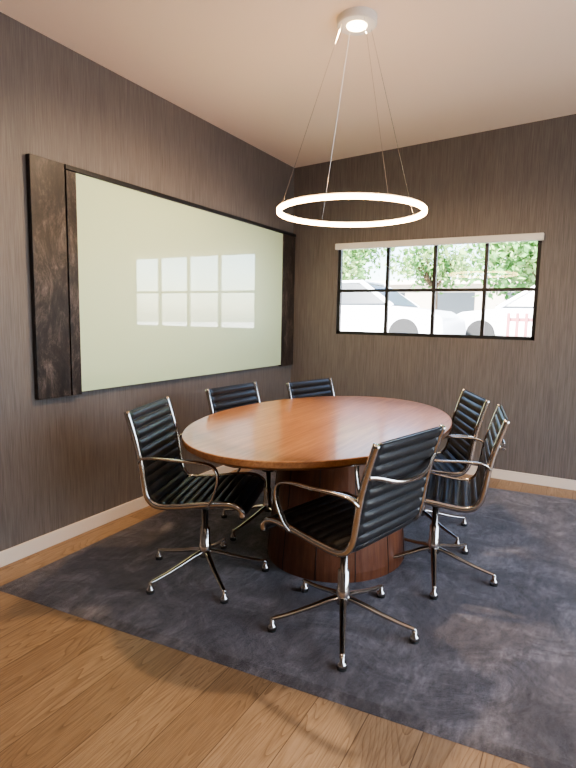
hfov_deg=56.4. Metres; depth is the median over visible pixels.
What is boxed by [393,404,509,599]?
office chair
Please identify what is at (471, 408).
office chair
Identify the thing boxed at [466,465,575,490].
baseboard
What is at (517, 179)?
wall
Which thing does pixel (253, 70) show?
ceiling
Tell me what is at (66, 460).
wall
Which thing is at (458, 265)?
tree
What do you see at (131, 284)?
whiteboard
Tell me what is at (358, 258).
tree
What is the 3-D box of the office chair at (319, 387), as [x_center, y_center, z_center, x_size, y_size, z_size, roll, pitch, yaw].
[0.369,0.438,4.055,0.660,0.893,0.635,-6,10,-44]
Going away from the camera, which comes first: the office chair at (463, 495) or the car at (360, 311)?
the office chair at (463, 495)
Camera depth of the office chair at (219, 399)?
3.53 m
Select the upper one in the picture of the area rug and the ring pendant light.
the ring pendant light
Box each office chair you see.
[124,396,268,603]
[205,382,275,540]
[260,424,445,671]
[286,378,334,398]
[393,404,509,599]
[403,389,489,547]
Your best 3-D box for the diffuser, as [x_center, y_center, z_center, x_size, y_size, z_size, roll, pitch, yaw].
[0.347,-0.946,2.967,0.820,0.020,0.820,5,8,29]
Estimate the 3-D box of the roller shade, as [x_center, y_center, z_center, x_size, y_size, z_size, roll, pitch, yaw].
[1.280,-1.275,4.831,1.853,0.058,0.044,5,8,29]
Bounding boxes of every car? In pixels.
[341,280,465,334]
[457,285,534,336]
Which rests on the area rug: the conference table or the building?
the conference table
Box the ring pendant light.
[277,6,426,226]
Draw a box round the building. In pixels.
[371,279,522,313]
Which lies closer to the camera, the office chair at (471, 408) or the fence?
the office chair at (471, 408)
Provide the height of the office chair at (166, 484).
0.913 m
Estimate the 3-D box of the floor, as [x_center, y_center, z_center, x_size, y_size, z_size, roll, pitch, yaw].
[0.593,1.242,1.706,5.328,0.100,6.817,5,8,29]
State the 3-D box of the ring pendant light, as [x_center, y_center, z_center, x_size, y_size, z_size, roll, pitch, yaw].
[0.356,-1.438,2.907,0.820,1.013,0.820,5,8,29]
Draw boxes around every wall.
[0,12,294,551]
[290,114,575,479]
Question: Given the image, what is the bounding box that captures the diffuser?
[277,194,426,226]
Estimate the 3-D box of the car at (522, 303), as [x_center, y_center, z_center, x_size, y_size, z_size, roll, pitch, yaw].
[6.077,-1.495,12.088,4.526,1.499,1.820,6,9,37]
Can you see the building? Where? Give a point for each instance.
(455, 302)
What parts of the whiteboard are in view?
panel, rail, panel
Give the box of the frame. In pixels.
[336,240,541,340]
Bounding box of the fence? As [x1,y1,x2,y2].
[506,313,531,336]
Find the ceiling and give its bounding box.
[0,0,575,167]
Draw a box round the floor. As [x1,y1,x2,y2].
[0,468,575,767]
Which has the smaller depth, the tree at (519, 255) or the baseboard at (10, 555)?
the baseboard at (10, 555)
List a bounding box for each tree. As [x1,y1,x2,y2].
[342,247,395,280]
[378,244,483,309]
[451,241,537,305]
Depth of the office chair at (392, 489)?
2.23 m
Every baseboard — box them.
[0,465,238,566]
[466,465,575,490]
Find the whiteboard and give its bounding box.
[25,153,295,399]
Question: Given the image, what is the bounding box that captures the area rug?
[0,469,575,767]
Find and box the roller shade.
[335,233,543,249]
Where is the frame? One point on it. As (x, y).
(434, 289)
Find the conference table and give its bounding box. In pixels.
[182,396,451,582]
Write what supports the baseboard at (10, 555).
attached to the wall at (66, 460)

